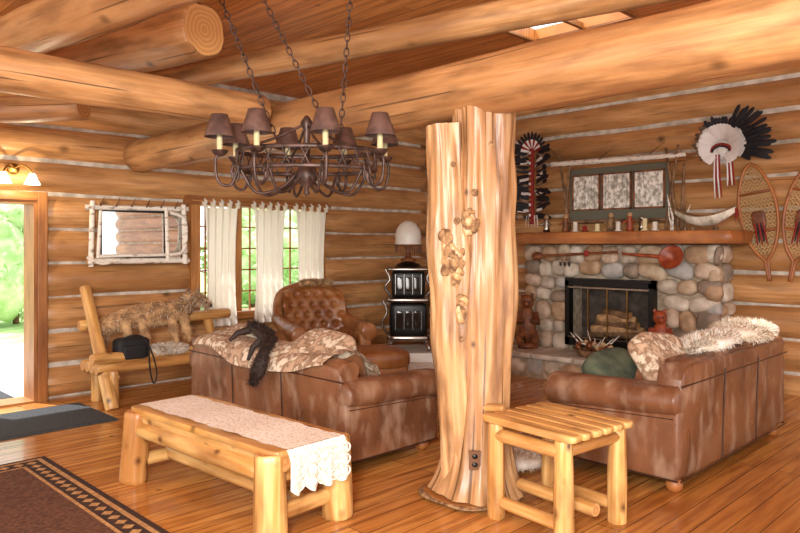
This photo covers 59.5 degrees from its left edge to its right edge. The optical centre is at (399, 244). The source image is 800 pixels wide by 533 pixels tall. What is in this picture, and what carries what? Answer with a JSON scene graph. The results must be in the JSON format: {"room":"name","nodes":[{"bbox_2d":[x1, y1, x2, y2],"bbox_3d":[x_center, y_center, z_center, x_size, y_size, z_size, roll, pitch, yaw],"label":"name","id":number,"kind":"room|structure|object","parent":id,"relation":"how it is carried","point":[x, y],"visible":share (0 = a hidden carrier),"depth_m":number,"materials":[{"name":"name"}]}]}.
{"room":"log cabin living room","nodes":[
{"label":"log cabin living room","id":0,"kind":"room"},
{"bbox_2d":[0,0,200,53],"bbox_3d":[-2.299,-1.502,4.701,3.280,0.357,0.361,0,0,38],"label":"ceiling beam","id":1,"kind":"structure","parent":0,"point":[39,26],"depth_m":4.40,"materials":[{"name":"brown wood"}]},
{"bbox_2d":[0,71,428,398],"bbox_3d":[-3.878,-0.190,7.205,0.416,3.619,12.300,0,0,45],"label":"wall","id":2,"kind":"structure","parent":0,"point":[77,163],"depth_m":7.96,"materials":[{"name":"brown wood"}]},
{"bbox_2d":[0,199,36,407],"bbox_3d":[-4.133,0.570,6.894,0.320,2.060,0.940,0,0,45],"label":"trim","id":3,"kind":"structure","parent":2,"relation":"attached to","point":[30,206],"depth_m":7.14,"materials":[{"name":"brown wood"}]},
{"bbox_2d":[0,163,40,184],"bbox_3d":[-3.767,-0.710,6.881,0.215,0.220,0.410,0,0,45],"label":"wall sconce","id":4,"kind":"object","parent":2,"relation":"attached to","point":[12,168],"visible":1,"depth_m":6.91,"materials":[{"name":"white glass"}]},
{"bbox_2d":[0,190,47,402],"bbox_3d":[-4.007,0.530,6.768,0.035,2.140,1.120,0,0,45],"label":"door frame","id":5,"kind":"structure","parent":2,"relation":"in","point":[41,198],"depth_m":7.11,"materials":[{"name":"brown wood"}]},
{"bbox_2d":[0,95,90,122],"bbox_3d":[-3.615,-1.200,6.210,1.744,0.251,0.246,0,0,7],"label":"ceiling beam","id":6,"kind":"structure","parent":2,"relation":"attached to","point":[13,109],"depth_m":6.06,"materials":[{"name":"brown wood"}]},
{"bbox_2d":[0,2,223,95],"bbox_3d":[-2.717,-1.599,6.008,3.006,0.453,0.432,0,0,33],"label":"ceiling beam","id":7,"kind":"structure","parent":2,"relation":"attached to","point":[193,32],"depth_m":5.28,"materials":[{"name":"brown wood"}]},
{"bbox_2d":[83,197,189,266],"bbox_3d":[-2.891,-0.141,7.788,0.131,0.742,1.201,0,0,45],"label":"mirror","id":8,"kind":"object","parent":2,"relation":"attached to","point":[126,234],"visible":1,"depth_m":7.78,"materials":[{"name":"white wood"}]},
{"bbox_2d":[183,195,327,322],"bbox_3d":[-1.856,0.165,9.107,0.370,1.510,2.110,0,0,45],"label":"window","id":9,"kind":"structure","parent":2,"relation":"in","point":[194,226],"depth_m":8.79,"materials":[{"name":"brown wood"}]},
{"bbox_2d":[193,199,330,207],"bbox_3d":[-1.715,-0.525,8.952,0.098,0.027,2.070,0,0,45],"label":"curtain rod","id":10,"kind":"object","parent":9,"relation":"attached to","point":[195,200],"visible":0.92,"depth_m":8.83,"materials":[{"name":"brown wood"}]},
{"bbox_2d":[202,198,240,326],"bbox_3d":[-2.156,0.212,8.460,0.088,1.535,0.489,0,0,45],"label":"curtain","id":11,"kind":"object","parent":10,"relation":"hanging from","point":[221,222],"visible":0.89,"depth_m":8.44,"materials":[{"name":"white fabric"}]},
{"bbox_2d":[251,201,287,322],"bbox_3d":[-1.665,0.212,8.951,0.088,1.535,0.519,0,0,45],"label":"curtain","id":12,"kind":"object","parent":10,"relation":"hanging from","point":[269,223],"visible":0.89,"depth_m":8.93,"materials":[{"name":"white fabric"}]},
{"bbox_2d":[293,203,328,281],"bbox_3d":[-1.194,0.212,9.422,0.088,1.535,0.549,0,0,45],"label":"curtain","id":13,"kind":"object","parent":10,"relation":"hanging from","point":[310,224],"visible":0.61,"depth_m":9.40,"materials":[{"name":"white fabric"}]},
{"bbox_2d":[91,0,678,106],"bbox_3d":[0.053,-1.620,5.406,8.354,0.284,0.257,0,0,32],"label":"ceiling beam","id":14,"kind":"structure","parent":2,"relation":"attached to","point":[498,16],"depth_m":5.32,"materials":[{"name":"brown wood"}]},
{"bbox_2d":[0,0,710,98],"bbox_3d":[0.400,-2.050,2.998,12.400,0.100,12.400,0,0,45],"label":"ceiling","id":15,"kind":"structure","parent":0,"point":[297,19],"depth_m":6.59,"materials":[{"name":"brown wood"}]},
{"bbox_2d":[204,0,398,197],"bbox_3d":[-0.650,-1.150,4.198,1.282,1.720,0.831,0,0,0],"label":"chandelier","id":16,"kind":"object","parent":15,"relation":"hanging from","point":[380,128],"visible":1,"depth_m":4.08,"materials":[{"name":"brown metal"}]},
{"bbox_2d":[503,10,639,41],"bbox_3d":[1.478,-2.015,6.268,1.100,0.070,0.650,0,0,45],"label":"window","id":17,"kind":"structure","parent":15,"relation":"attached to","point":[578,24],"depth_m":6.37,"materials":[{"name":"brown wood"}]},
{"bbox_2d":[0,344,799,532],"bbox_3d":[0.400,1.650,2.927,12.300,0.100,12.300,0,0,45],"label":"floor","id":18,"kind":"structure","parent":0,"point":[756,488],"depth_m":4.53,"materials":[{"name":"brown wood"}]},
{"bbox_2d":[0,402,117,440],"bbox_3d":[-3.418,1.591,6.215,0.950,0.017,1.450,0,0,45],"label":"door mat","id":19,"kind":"object","parent":18,"relation":"on","point":[19,424],"visible":1,"depth_m":6.35,"materials":[{"name":"fabric"}]},
{"bbox_2d":[0,456,169,532],"bbox_3d":[-2.271,1.591,3.431,3.190,0.015,2.035,0,0,45],"label":"area rug","id":20,"kind":"object","parent":18,"relation":"on","point":[38,495],"visible":1,"depth_m":4.25,"materials":[{"name":"brown carpet"}]},
{"bbox_2d":[77,285,230,410],"bbox_3d":[-2.494,1.017,7.485,0.668,1.218,1.752,0,0,45],"label":"bench","id":21,"kind":"object","parent":18,"relation":"on","point":[104,367],"visible":0.59,"depth_m":7.03,"materials":[{"name":"brown wood"}]},
{"bbox_2d":[112,334,157,383],"bbox_3d":[-2.699,1.158,7.115,0.261,0.517,0.376,0,0,45],"label":"shoulder bag","id":22,"kind":"object","parent":21,"relation":"on","point":[135,346],"visible":0.96,"depth_m":7.06,"materials":[{"name":"black fabric"}]},
{"bbox_2d":[88,287,214,354],"bbox_3d":[-2.644,0.832,7.469,1.343,0.745,0.404,0,0,-40],"label":"coyote pelt","id":23,"kind":"object","parent":21,"relation":"on","point":[142,316],"visible":0.8,"depth_m":7.46,"materials":[{"name":"beige fur"}]},
{"bbox_2d":[150,341,189,355],"bbox_3d":[-2.497,1.102,7.454,0.343,0.174,0.570,0,0,45],"label":"sheepskin throw","id":24,"kind":"object","parent":21,"relation":"on","point":[168,347],"visible":0.77,"depth_m":7.39,"materials":[{"name":"white fur"}]},
{"bbox_2d":[119,395,352,532],"bbox_3d":[-1.081,1.352,4.444,1.670,0.504,0.706,0,0,42],"label":"coffee table","id":25,"kind":"object","parent":18,"relation":"on","point":[253,465],"visible":0.77,"depth_m":4.08,"materials":[{"name":"brown wood"}]},
{"bbox_2d":[140,395,350,495],"bbox_3d":[-1.039,1.215,4.403,1.670,0.248,0.422,0,0,42],"label":"table runner","id":26,"kind":"object","parent":25,"relation":"on","point":[311,464],"visible":1,"depth_m":4.03,"materials":[{"name":"beige fabric"}]},
{"bbox_2d":[188,335,437,466],"bbox_3d":[-0.797,1.201,5.903,2.278,0.798,1.014,0,0,45],"label":"leather sofa","id":27,"kind":"object","parent":18,"relation":"on","point":[381,414],"visible":0.62,"depth_m":5.16,"materials":[{"name":"brown leather"}]},
{"bbox_2d":[225,323,255,338],"bbox_3d":[-1.421,0.824,6.157,0.322,0.248,0.509,0,0,-42],"label":"woven pillow","id":28,"kind":"object","parent":27,"relation":"on","point":[232,328],"visible":0.16,"depth_m":6.20,"materials":[{"name":"beige fabric"}]},
{"bbox_2d":[193,330,379,374],"bbox_3d":[-0.992,0.892,5.706,1.840,0.266,0.582,0,0,45],"label":"throw blanket","id":29,"kind":"object","parent":27,"relation":"on","point":[235,352],"visible":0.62,"depth_m":5.42,"materials":[{"name":"beige fabric"}]},
{"bbox_2d":[229,317,278,387],"bbox_3d":[-1.200,0.854,5.720,0.404,0.472,1.084,0,0,-12],"label":"dark fur pelt","id":30,"kind":"object","parent":29,"relation":"on","point":[265,336],"visible":1,"depth_m":5.39,"materials":[{"name":"black fur"}]},
{"bbox_2d":[284,328,356,358],"bbox_3d":[-0.607,0.809,5.334,0.558,0.308,0.394,0,0,38],"label":"woven pillow","id":31,"kind":"object","parent":27,"relation":"on","point":[318,340],"visible":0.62,"depth_m":5.29,"materials":[{"name":"beige fabric"}]},
{"bbox_2d":[271,282,376,344],"bbox_3d":[-0.973,1.025,8.470,1.082,1.150,1.051,0,0,-28],"label":"tufted armchair","id":32,"kind":"object","parent":18,"relation":"on","point":[297,309],"visible":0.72,"depth_m":8.63,"materials":[{"name":"leather"}]},
{"bbox_2d":[297,278,333,286],"bbox_3d":[-1.060,0.469,8.819,0.500,0.135,0.255,0,0,-28],"label":"fur throw","id":33,"kind":"object","parent":32,"relation":"on","point":[316,281],"visible":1,"depth_m":8.74,"materials":[{"name":"brown fur"}]},
{"bbox_2d":[357,344,409,375],"bbox_3d":[-0.360,1.335,7.300,0.860,0.530,0.660,0,0,-16],"label":"leather ottoman","id":34,"kind":"object","parent":18,"relation":"on","point":[388,358],"visible":0.34,"depth_m":7.07,"materials":[{"name":"brown leather"}]},
{"bbox_2d":[381,261,432,361],"bbox_3d":[0.117,0.915,9.984,0.900,1.370,0.840,0,0,0],"label":"stove","id":35,"kind":"object","parent":18,"relation":"on","point":[408,300],"visible":0.94,"depth_m":9.75,"materials":[{"name":"black metal"}]},
{"bbox_2d":[395,220,421,260],"bbox_3d":[0.117,-0.060,9.984,0.392,0.580,0.392,0,0,45],"label":"table lamp","id":36,"kind":"object","parent":35,"relation":"on","point":[408,233],"visible":1,"depth_m":9.85,"materials":[{"name":"brown wood"}]},
{"bbox_2d":[418,482,520,510],"bbox_3d":[0.457,1.575,4.481,0.632,0.048,0.603,0,0,45],"label":"column base","id":37,"kind":"structure","parent":18,"relation":"on","point":[424,491],"depth_m":4.28,"materials":[{"name":"brown wood"}]},
{"bbox_2d":[426,106,524,506],"bbox_3d":[0.495,0.317,4.475,0.618,2.494,0.595,0,0,-38],"label":"column","id":38,"kind":"structure","parent":37,"relation":"on","point":[471,248],"depth_m":4.32,"materials":[{"name":"brown wood"}]},
{"bbox_2d":[123,0,799,171],"bbox_3d":[1.309,-1.000,3.623,12.000,0.427,0.426,0,0,45],"label":"ceiling beam","id":39,"kind":"structure","parent":38,"relation":"on","point":[712,40],"depth_m":3.83,"materials":[{"name":"brown wood"}]},
{"bbox_2d":[0,45,271,123],"bbox_3d":[-3.614,-1.112,3.228,0.342,0.340,7.052,0,0,45],"label":"ceiling beam","id":40,"kind":"structure","parent":39,"relation":"attached to","point":[22,72],"depth_m":4.74,"materials":[{"name":"brown wood"}]},
{"bbox_2d":[483,403,505,411],"bbox_3d":[0.565,0.996,4.280,0.156,0.060,0.054,0,0,32],"label":"wooden peg","id":41,"kind":"object","parent":38,"relation":"attached to","point":[490,407],"visible":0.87,"depth_m":4.25,"materials":[{"name":"brown wood"}]},
{"bbox_2d":[513,446,541,474],"bbox_3d":[0.722,1.517,5.054,0.676,0.202,0.522,0,0,28],"label":"sheepskin rug","id":42,"kind":"object","parent":18,"relation":"on","point":[525,459],"visible":0.28,"depth_m":4.86,"materials":[{"name":"white fur"}]},
{"bbox_2d":[521,432,541,438],"bbox_3d":[1.107,1.587,5.755,0.700,0.020,1.000,0,0,45],"label":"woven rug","id":43,"kind":"object","parent":18,"relation":"on","point":[524,433],"visible":0.02,"depth_m":5.79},
{"bbox_2d":[482,401,632,532],"bbox_3d":[0.910,1.300,4.080,0.608,0.599,0.670,0,0,-39],"label":"end table","id":44,"kind":"object","parent":18,"relation":"on","point":[566,432],"visible":1,"depth_m":4.00,"materials":[{"name":"brown wood"}]},
{"bbox_2d":[511,244,735,379],"bbox_3d":[2.498,0.788,8.273,2.772,1.638,1.154,0,0,45],"label":"stone fireplace","id":45,"kind":"object","parent":18,"relation":"on","point":[609,296],"visible":0.57,"depth_m":8.39,"materials":[{"name":"grey stone"}]},
{"bbox_2d":[515,293,539,348],"bbox_3d":[1.612,0.951,8.839,0.323,0.693,0.292,0,0,16],"label":"statue","id":46,"kind":"object","parent":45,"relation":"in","point":[527,337],"visible":1,"depth_m":8.77,"materials":[{"name":"brown wood"}]},
{"bbox_2d":[570,330,619,357],"bbox_3d":[2.249,1.157,8.106,0.572,0.281,0.378,0,0,45],"label":"basket","id":47,"kind":"object","parent":45,"relation":"on","point":[585,348],"visible":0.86,"depth_m":8.05,"materials":[{"name":"brown plant"}]},
{"bbox_2d":[516,230,752,243],"bbox_3d":[2.667,-0.085,8.367,2.753,0.153,0.746,0,0,45],"label":"fireplace mantel","id":48,"kind":"object","parent":45,"relation":"on","point":[668,236],"visible":0.94,"depth_m":7.82,"materials":[{"name":"brown wood"}]},
{"bbox_2d":[540,215,550,231],"bbox_3d":[1.887,-0.275,9.005,0.166,0.220,0.098,0,0,45],"label":"figurine","id":49,"kind":"object","parent":48,"relation":"on","point":[546,224],"visible":0.95,"depth_m":8.98,"materials":[{"name":"silver metal"}]},
{"bbox_2d":[559,214,570,231],"bbox_3d":[2.085,-0.275,8.807,0.166,0.220,0.098,0,0,45],"label":"figurine","id":50,"kind":"object","parent":48,"relation":"on","point":[565,223],"visible":1,"depth_m":8.78,"materials":[{"name":"brown wood"}]},
{"bbox_2d":[532,250,617,265],"bbox_3d":[2.097,0.159,8.499,1.182,0.199,0.100,0,0,45],"label":"pipe","id":51,"kind":"object","parent":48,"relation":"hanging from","point":[536,255],"visible":1,"depth_m":8.54,"materials":[{"name":"brown wood"}]},
{"bbox_2d":[572,222,578,231],"bbox_3d":[2.168,-0.233,8.654,0.090,0.135,0.087,0,0,45],"label":"pillar candle","id":52,"kind":"object","parent":48,"relation":"on","point":[575,224],"visible":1,"depth_m":8.63,"materials":[{"name":"white wax"}]},
{"bbox_2d":[581,226,587,231],"bbox_3d":[2.260,-0.207,8.562,0.090,0.085,0.087,0,0,45],"label":"pillar candle","id":53,"kind":"object","parent":48,"relation":"on","point":[584,228],"visible":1,"depth_m":8.54,"materials":[{"name":"red wax"}]},
{"bbox_2d":[594,224,600,230],"bbox_3d":[2.380,-0.217,8.442,0.090,0.105,0.087,0,0,45],"label":"pillar candle","id":54,"kind":"object","parent":48,"relation":"on","point":[597,226],"visible":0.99,"depth_m":8.42,"materials":[{"name":"beige wax"}]},
{"bbox_2d":[603,213,615,230],"bbox_3d":[2.524,-0.275,8.369,0.166,0.220,0.098,0,0,45],"label":"figurine","id":55,"kind":"object","parent":48,"relation":"on","point":[610,222],"visible":0.89,"depth_m":8.34,"materials":[{"name":"brown wood"}]},
{"bbox_2d":[614,222,621,230],"bbox_3d":[2.571,-0.228,8.251,0.090,0.125,0.087,0,0,45],"label":"pillar candle","id":56,"kind":"object","parent":48,"relation":"on","point":[618,224],"visible":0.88,"depth_m":8.23,"materials":[{"name":"white wax"}]},
{"bbox_2d":[550,142,690,229],"bbox_3d":[2.685,-0.744,8.663,1.903,1.096,0.096,0,0,45],"label":"pictures","id":57,"kind":"object","parent":48,"relation":"on","point":[637,189],"visible":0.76,"depth_m":8.63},
{"bbox_2d":[622,212,635,230],"bbox_3d":[2.693,-0.275,8.199,0.166,0.220,0.098,0,0,45],"label":"figurine","id":58,"kind":"object","parent":48,"relation":"on","point":[629,222],"visible":1,"depth_m":8.18,"materials":[{"name":"red wood"}]},
{"bbox_2d":[638,216,643,230],"bbox_3d":[2.835,-0.254,8.171,0.108,0.178,0.078,0,0,45],"label":"figurine","id":59,"kind":"object","parent":48,"relation":"on","point":[640,217],"visible":0.62,"depth_m":8.16,"materials":[{"name":"silver metal"}]},
{"bbox_2d":[641,218,648,230],"bbox_3d":[2.804,-0.242,8.018,0.090,0.155,0.087,0,0,45],"label":"pillar candle","id":60,"kind":"object","parent":48,"relation":"on","point":[644,220],"visible":1,"depth_m":7.99,"materials":[{"name":"beige wax"}]},
{"bbox_2d":[651,222,658,230],"bbox_3d":[2.889,-0.223,7.933,0.090,0.115,0.087,0,0,45],"label":"pillar candle","id":61,"kind":"object","parent":48,"relation":"on","point":[654,224],"visible":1,"depth_m":7.91,"materials":[{"name":"white wax"}]},
{"bbox_2d":[667,195,689,229],"bbox_3d":[3.183,-0.373,7.994,0.290,0.424,0.074,0,0,45],"label":"antler mount","id":62,"kind":"object","parent":48,"relation":"on","point":[683,224],"visible":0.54,"depth_m":8.00,"materials":[{"name":"white"}]},
{"bbox_2d":[674,205,739,229],"bbox_3d":[3.317,-0.292,7.573,0.203,0.259,0.748,0,0,-39],"label":"canoe","id":63,"kind":"object","parent":48,"relation":"on","point":[717,217],"visible":1,"depth_m":7.49,"materials":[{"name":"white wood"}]},
{"bbox_2d":[622,245,682,268],"bbox_3d":[2.821,0.129,7.816,0.711,0.263,0.144,0,0,45],"label":"ladle","id":64,"kind":"object","parent":45,"relation":"on","point":[670,256],"visible":1,"depth_m":7.71,"materials":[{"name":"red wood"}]},
{"bbox_2d":[648,309,672,333],"bbox_3d":[2.830,0.996,7.625,0.280,0.603,0.254,0,0,11],"label":"statue","id":65,"kind":"object","parent":45,"relation":"in","point":[659,317],"visible":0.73,"depth_m":7.58,"materials":[{"name":"red wood"}]},
{"bbox_2d":[543,335,786,492],"bbox_3d":[2.167,1.170,5.504,2.236,0.860,1.014,0,0,-45],"label":"leather sofa","id":66,"kind":"object","parent":18,"relation":"on","point":[701,409],"visible":0.79,"depth_m":4.77,"materials":[{"name":"brown leather"}]},
{"bbox_2d":[581,347,636,378],"bbox_3d":[1.599,0.944,5.162,0.499,0.345,0.375,0,0,-36],"label":"pillow","id":67,"kind":"object","parent":66,"relation":"on","point":[613,361],"visible":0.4,"depth_m":5.09,"materials":[{"name":"fabric"}]},
{"bbox_2d":[627,332,686,380],"bbox_3d":[1.890,0.833,4.962,0.593,0.441,0.362,0,0,-39],"label":"woven pillow","id":68,"kind":"object","parent":66,"relation":"on","point":[648,351],"visible":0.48,"depth_m":4.82,"materials":[{"name":"beige fabric"}]},
{"bbox_2d":[680,325,741,354],"bbox_3d":[2.282,0.720,5.214,0.477,0.230,0.723,0,0,36],"label":"sheepskin throw","id":69,"kind":"object","parent":66,"relation":"on","point":[709,340],"visible":0.86,"depth_m":5.04,"materials":[{"name":"white fur"}]},
{"bbox_2d":[711,316,779,344],"bbox_3d":[2.749,0.678,5.574,0.447,0.224,0.856,0,0,43],"label":"sheepskin throw","id":70,"kind":"object","parent":66,"relation":"on","point":[756,330],"visible":0.88,"depth_m":5.42,"materials":[{"name":"beige fur"}]},
{"bbox_2d":[425,66,799,395],"bbox_3d":[4.777,-0.229,7.106,12.020,3.936,0.408,0,0,45],"label":"wall","id":71,"kind":"structure","parent":0,"point":[635,123],"depth_m":8.16,"materials":[{"name":"brown wood"}]},
{"bbox_2d":[515,132,550,226],"bbox_3d":[1.775,-0.881,9.434,0.692,1.283,0.116,0,0,45],"label":"headdress","id":72,"kind":"object","parent":71,"relation":"attached to","point":[532,144],"visible":0.86,"depth_m":9.41,"materials":[{"name":"black"}]},
{"bbox_2d":[691,104,776,197],"bbox_3d":[3.646,-1.028,7.668,0.882,1.017,0.235,0,0,45],"label":"headdress","id":73,"kind":"object","parent":71,"relation":"attached to","point":[722,139],"visible":1,"depth_m":7.64,"materials":[{"name":"white"}]},
{"bbox_2d":[737,163,779,280],"bbox_3d":[3.892,-0.256,7.618,0.066,1.295,0.444,0,0,-45],"label":"snowshoe","id":74,"kind":"object","parent":71,"relation":"attached to","point":[759,222],"visible":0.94,"depth_m":7.59,"materials":[{"name":"brown wood"}]},
{"bbox_2d":[781,171,799,281],"bbox_3d":[4.197,-0.252,7.256,0.066,1.289,0.454,0,0,-45],"label":"snowshoe","id":75,"kind":"object","parent":71,"relation":"attached to","point":[796,229],"visible":1,"depth_m":7.34,"materials":[{"name":"brown wood"}]},
{"label":"outside","id":76,"kind":"structure","parent":0,"visible":0},
{"bbox_2d":[0,273,248,344],"bbox_3d":[-15.510,1.730,20.039,25.000,0.140,50.000,0,0,45],"label":"lawn","id":77,"kind":"structure","parent":76,"point":[10,333],"depth_m":13.59,"materials":[{"name":"green plant"}]},
{"bbox_2d":[0,204,23,323],"bbox_3d":[-8.065,0.212,14.769,2.685,2.882,2.664,0,0,45],"label":"leafy bush","id":78,"kind":"object","parent":77,"relation":"on","point":[11,215],"visible":0.4,"depth_m":13.97,"materials":[{"name":"green plant"}]},
{"bbox_2d":[200,209,297,307],"bbox_3d":[-3.869,0.330,18.321,2.892,2.667,2.930,0,0,45],"label":"leafy bush","id":79,"kind":"object","parent":77,"relation":"on","point":[245,216],"visible":0.27,"depth_m":17.62,"materials":[{"name":"green plant"}]},
{"bbox_2d":[242,208,297,286],"bbox_3d":[-3.477,-0.179,21.471,3.250,3.662,3.273,0,0,45],"label":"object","id":80,"kind":"object","parent":77,"relation":"on","point":[293,213],"visible":0.04,"depth_m":20.65,"materials":[{"name":"green plant"}]},
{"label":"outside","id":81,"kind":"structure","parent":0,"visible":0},
{"bbox_2d":[0,343,23,396],"bbox_3d":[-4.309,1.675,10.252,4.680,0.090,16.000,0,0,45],"label":"patio","id":82,"kind":"structure","parent":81,"point":[11,355],"depth_m":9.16,"materials":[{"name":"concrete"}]},
{"bbox_2d":[0,391,13,398],"bbox_3d":[-4.673,1.619,7.435,0.850,0.019,0.800,0,0,45],"label":"door mat","id":83,"kind":"object","parent":82,"relation":"on","point":[3,395],"visible":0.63,"depth_m":7.44,"materials":[{"name":"rubber"}]}
]}

